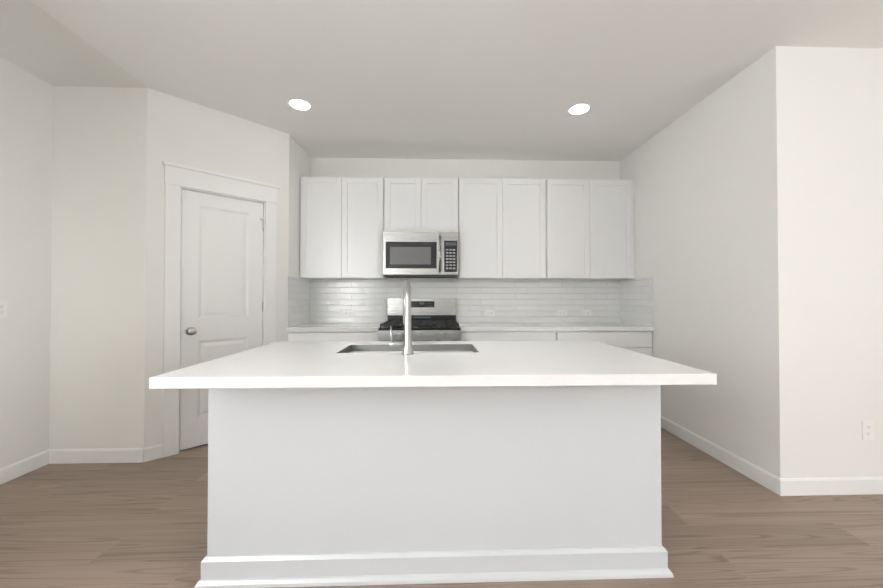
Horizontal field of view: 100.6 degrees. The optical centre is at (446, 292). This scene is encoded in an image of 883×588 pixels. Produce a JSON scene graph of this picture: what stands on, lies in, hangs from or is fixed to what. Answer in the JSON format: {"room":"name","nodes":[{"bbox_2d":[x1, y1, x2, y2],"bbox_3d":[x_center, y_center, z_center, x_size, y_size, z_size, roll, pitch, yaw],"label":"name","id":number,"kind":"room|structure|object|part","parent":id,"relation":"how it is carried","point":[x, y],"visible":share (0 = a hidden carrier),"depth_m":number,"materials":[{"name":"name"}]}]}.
{"room":"kitchen","nodes":[
{"label":"kitchen","id":0,"kind":"room"},
{"bbox_2d":[0,57,53,467],"bbox_3d":[-2.901,-0.152,1.776,0.120,2.740,2.010,0,-1,-2],"label":"wall","id":1,"kind":"structure","parent":0,"point":[26,133],"depth_m":2.49,"materials":[{"name":"white paint"}]},
{"bbox_2d":[0,300,7,317],"bbox_3d":[-2.856,0.105,2.349,0.006,0.115,0.070,0,-1,-2],"label":"outlet","id":2,"kind":"object","parent":1,"relation":"attached to","point":[3,308],"visible":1,"depth_m":2.36,"materials":[{"name":"white plastic"}]},
{"bbox_2d":[0,448,143,484],"bbox_3d":[-2.504,1.167,1.713,0.670,0.100,1.890,0,-1,-2],"label":"baseboard","id":3,"kind":"structure","parent":1,"relation":"attached to","point":[61,456],"depth_m":2.64,"materials":[{"name":"white paint"}]},
{"bbox_2d":[49,86,147,448],"bbox_3d":[-2.537,-0.141,2.733,0.670,2.740,0.120,0,-1,-2],"label":"wall","id":4,"kind":"structure","parent":0,"point":[98,301],"depth_m":2.67,"materials":[{"name":"white paint"}]},
{"bbox_2d":[144,88,288,447],"bbox_3d":[-1.885,-0.137,3.106,0.120,2.740,1.046,-1,-1,43],"label":"wall","id":5,"kind":"structure","parent":0,"point":[184,132],"depth_m":2.88,"materials":[{"name":"white paint"}]},
{"bbox_2d":[144,444,162,461],"bbox_3d":[-2.158,1.179,2.703,0.012,0.100,0.108,-1,-1,43],"label":"baseboard","id":6,"kind":"structure","parent":5,"relation":"attached to","point":[153,452],"depth_m":2.70,"materials":[{"name":"white paint"}]},
{"bbox_2d":[162,160,278,457],"bbox_3d":[-1.876,0.124,3.086,0.156,2.218,0.852,-1,-1,43],"label":"door frame","id":7,"kind":"structure","parent":5,"relation":"attached to","point":[177,176],"depth_m":2.82,"materials":[{"name":"white paint"}]},
{"bbox_2d":[179,189,262,449],"bbox_3d":[-1.844,0.207,3.055,0.099,2.028,0.605,-1,-1,43],"label":"pantry door","id":8,"kind":"structure","parent":5,"relation":"in","point":[221,273],"depth_m":3.02,"materials":[{"name":"white paint"}]},
{"bbox_3d":[-1.993,0.301,2.869,0.064,0.066,0.066,-1,-1,43],"label":"knob","id":9,"kind":"part","parent":8,"relation":"part of","materials":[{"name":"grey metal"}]},
{"bbox_2d":[289,134,309,323],"bbox_3d":[-1.553,-0.129,3.739,0.120,2.740,0.590,0,-1,-2],"label":"wall","id":10,"kind":"structure","parent":0,"point":[299,162],"depth_m":3.62,"materials":[{"name":"white paint"}]},
{"bbox_2d":[0,428,882,587],"bbox_3d":[0.751,1.233,0.480,7.340,0.060,7.460,0,-1,-2],"label":"floor","id":11,"kind":"structure","parent":0,"point":[117,525],"depth_m":1.88,"materials":[{"name":"brown wood"}]},
{"bbox_2d":[287,323,381,341],"bbox_3d":[-1.064,0.783,3.719,0.850,0.916,0.636,0,-1,-2],"label":"base cabinet","id":12,"kind":"object","parent":11,"relation":"on","point":[307,332],"visible":0.15,"depth_m":3.42,"materials":[{"name":"white paint"}]},
{"bbox_2d":[378,298,460,340],"bbox_3d":[-0.255,0.648,3.684,0.758,1.184,0.739,0,-1,-2],"label":"range","id":13,"kind":"object","parent":11,"relation":"on","point":[433,319],"visible":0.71,"depth_m":3.83,"materials":[{"name":"silver metal"}]},
{"bbox_2d":[195,387,673,587],"bbox_3d":[-0.043,0.782,1.935,2.007,0.875,0.793,0,-1,-2],"label":"kitchen island","id":14,"kind":"object","parent":11,"relation":"on","point":[407,460],"depth_m":1.57,"materials":[{"name":"white paint"}]},
{"bbox_2d":[149,340,716,390],"bbox_3d":[-0.039,0.323,1.835,2.036,0.040,1.042,0,-1,-2],"label":"island countertop","id":15,"kind":"structure","parent":14,"relation":"on","point":[279,366],"depth_m":1.47,"materials":[{"name":"white stone"}]},
{"bbox_2d":[389,279,416,354],"bbox_3d":[-0.225,0.116,1.911,0.122,0.374,0.251,0,-1,-2],"label":"faucet","id":16,"kind":"object","parent":15,"relation":"on","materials":[{"name":"silver metal"}]},
{"bbox_2d":[337,344,477,352],"bbox_3d":[-0.200,0.435,2.028,0.728,0.256,0.342,0,-1,-2],"label":"sink","id":17,"kind":"object","parent":15,"relation":"in","point":[349,348],"depth_m":2.19,"materials":[{"name":"silver metal"}]},
{"bbox_3d":[-0.043,1.164,1.920,2.007,0.112,0.772,0,-1,-2],"label":"skirting","id":18,"kind":"part","parent":14,"relation":"part of","materials":[{"name":"white paint"}]},
{"bbox_2d":[460,330,565,340],"bbox_3d":[0.615,0.803,3.781,0.979,0.876,0.619,0,-1,-2],"label":"base cabinet","id":19,"kind":"object","parent":11,"relation":"on","point":[466,335],"depth_m":3.48,"materials":[{"name":"white paint"}]},
{"bbox_2d":[566,330,653,355],"bbox_3d":[1.476,0.804,3.808,0.995,0.876,0.619,0,-1,-2],"label":"base cabinet","id":20,"kind":"object","parent":11,"relation":"on","point":[634,337],"depth_m":3.51,"materials":[{"name":"white paint"}]},
{"bbox_2d":[458,322,653,329],"bbox_3d":[1.050,0.345,3.791,1.848,0.040,0.636,0,-1,-2],"label":"countertop","id":21,"kind":"structure","parent":20,"relation":"on","point":[463,325],"depth_m":3.52,"materials":[{"name":"white stone"}]},
{"bbox_2d":[0,0,882,160],"bbox_3d":[0.751,-1.576,0.512,7.340,0.080,7.460,0,-1,-2],"label":"ceiling","id":22,"kind":"structure","parent":0,"point":[461,79],"depth_m":2.37,"materials":[{"name":"white paint"}]},
{"bbox_2d":[287,98,312,110],"bbox_3d":[-1.171,-1.505,2.932,0.196,0.006,0.196,0,-1,-2],"label":"recessed light","id":23,"kind":"object","parent":22,"relation":"in","point":[299,104],"visible":1,"depth_m":2.92,"materials":[{"name":"white paint"}]},
{"bbox_2d":[567,103,591,114],"bbox_3d":[1.089,-1.504,3.003,0.196,0.006,0.196,0,-1,-2],"label":"recessed light","id":24,"kind":"object","parent":22,"relation":"in","point":[580,109],"visible":1,"depth_m":3.00,"materials":[{"name":"white paint"}]},
{"bbox_2d":[310,158,618,279],"bbox_3d":[0.230,-0.124,4.151,3.710,2.740,0.120,0,-1,-2],"label":"wall","id":25,"kind":"structure","parent":0,"point":[444,168],"depth_m":4.10,"materials":[{"name":"white paint"}]},
{"bbox_2d":[300,176,347,279],"bbox_3d":[-1.252,-0.669,3.885,0.482,1.038,0.326,0,-1,-2],"label":"upper cabinet","id":26,"kind":"object","parent":25,"relation":"attached to","point":[323,200],"depth_m":3.73,"materials":[{"name":"white paint"}]},
{"bbox_2d":[348,177,391,279],"bbox_3d":[-0.853,-0.668,3.898,0.549,1.038,0.326,0,-1,-2],"label":"upper cabinet","id":27,"kind":"object","parent":25,"relation":"attached to","point":[369,198],"depth_m":3.74,"materials":[{"name":"white paint"}]},
{"bbox_2d":[392,177,427,231],"bbox_3d":[-0.423,-0.900,3.914,0.440,0.574,0.326,0,-1,-2],"label":"upper cabinet","id":28,"kind":"object","parent":25,"relation":"attached to","point":[409,195],"depth_m":3.76,"materials":[{"name":"white paint"}]},
{"bbox_2d":[383,232,458,277],"bbox_3d":[-0.260,-0.388,3.854,0.756,0.440,0.443,0,-1,-2],"label":"microwave","id":29,"kind":"object","parent":28,"relation":"attached to","point":[420,254],"visible":1,"depth_m":3.67,"materials":[{"name":"silver metal"}]},
{"bbox_3d":[-0.063,-0.390,3.659,0.022,0.360,0.041,0,-1,-2],"label":"microwave handle","id":30,"kind":"part","parent":29,"relation":"part of","materials":[{"name":"silver metal"}]},
{"bbox_2d":[428,178,459,235],"bbox_3d":[-0.100,-0.900,3.924,0.440,0.574,0.326,0,-1,-2],"label":"upper cabinet","id":31,"kind":"object","parent":25,"relation":"attached to","point":[443,193],"depth_m":3.77,"materials":[{"name":"white paint"}]},
{"bbox_2d":[287,276,652,326],"bbox_3d":[0.242,0.087,3.774,3.468,0.474,0.627,0,-1,-2],"label":"tile backsplash","id":32,"kind":"structure","parent":25,"relation":"attached to","point":[366,301],"depth_m":4.08,"materials":[{"name":"white tile"}]},
{"bbox_2d":[343,310,353,315],"bbox_3d":[-1.078,0.222,4.032,0.115,0.070,0.006,0,-1,-2],"label":"outlet","id":33,"kind":"object","parent":32,"relation":"attached to","point":[348,312],"visible":1,"depth_m":4.03,"materials":[{"name":"white plastic"}]},
{"bbox_2d":[484,310,494,315],"bbox_3d":[0.483,0.223,4.082,0.115,0.070,0.006,0,-1,-2],"label":"outlet","id":34,"kind":"object","parent":32,"relation":"attached to","point":[489,312],"visible":1,"depth_m":4.08,"materials":[{"name":"white plastic"}]},
{"bbox_2d":[557,310,566,315],"bbox_3d":[1.301,0.223,4.108,0.115,0.070,0.006,0,-1,-2],"label":"outlet","id":35,"kind":"object","parent":32,"relation":"attached to","point":[561,312],"visible":1,"depth_m":4.11,"materials":[{"name":"white plastic"}]},
{"bbox_2d":[581,310,590,315],"bbox_3d":[1.574,0.223,4.116,0.115,0.070,0.006,0,-1,-2],"label":"outlet","id":36,"kind":"object","parent":32,"relation":"attached to","point":[585,312],"visible":1,"depth_m":4.11,"materials":[{"name":"white plastic"}]},
{"bbox_2d":[457,178,511,279],"bbox_3d":[0.345,-0.668,3.936,0.580,1.038,0.326,0,-1,-2],"label":"upper cabinet","id":37,"kind":"object","parent":25,"relation":"attached to","point":[485,238],"depth_m":3.78,"materials":[{"name":"white paint"}]},
{"bbox_2d":[508,179,555,279],"bbox_3d":[0.808,-0.668,3.950,0.581,1.038,0.326,0,-1,-2],"label":"upper cabinet","id":38,"kind":"object","parent":25,"relation":"attached to","point":[545,229],"depth_m":3.80,"materials":[{"name":"white paint"}]},
{"bbox_2d":[556,179,595,279],"bbox_3d":[1.256,-0.668,3.964,0.579,1.038,0.326,0,-1,-2],"label":"upper cabinet","id":39,"kind":"object","parent":25,"relation":"attached to","point":[575,198],"depth_m":3.81,"materials":[{"name":"white paint"}]},
{"bbox_2d":[596,180,634,279],"bbox_3d":[1.699,-0.668,3.978,0.540,1.038,0.326,0,-1,-2],"label":"upper cabinet","id":40,"kind":"object","parent":25,"relation":"attached to","point":[615,218],"depth_m":3.82,"materials":[{"name":"white paint"}]},
{"bbox_2d":[619,59,762,468],"bbox_3d":[2.054,-0.135,3.253,0.120,2.740,1.790,0,-1,-2],"label":"wall","id":41,"kind":"structure","parent":0,"point":[693,173],"depth_m":2.80,"materials":[{"name":"white paint"}]},
{"bbox_2d":[661,416,774,492],"bbox_3d":[1.998,1.181,2.922,0.013,0.100,1.368,0,-1,-2],"label":"baseboard","id":42,"kind":"structure","parent":41,"relation":"attached to","point":[759,475],"depth_m":2.64,"materials":[{"name":"white paint"}]},
{"bbox_2d":[759,46,882,477],"bbox_3d":[3.194,-0.145,2.334,2.340,2.740,0.120,0,-1,-2],"label":"wall","id":43,"kind":"structure","parent":0,"point":[821,165],"depth_m":2.25,"materials":[{"name":"white paint"}]},
{"bbox_2d":[775,476,882,495],"bbox_3d":[3.130,1.174,2.250,2.233,0.100,0.013,0,-1,-2],"label":"baseboard","id":44,"kind":"structure","parent":43,"relation":"attached to","point":[818,486],"depth_m":2.22,"materials":[{"name":"white paint"}]},
{"bbox_2d":[862,421,873,439],"bbox_3d":[2.576,0.839,2.239,0.070,0.115,0.006,0,-1,-2],"label":"outlet","id":45,"kind":"object","parent":43,"relation":"attached to","point":[867,430],"visible":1,"depth_m":2.24,"materials":[{"name":"white plastic"}]}
]}

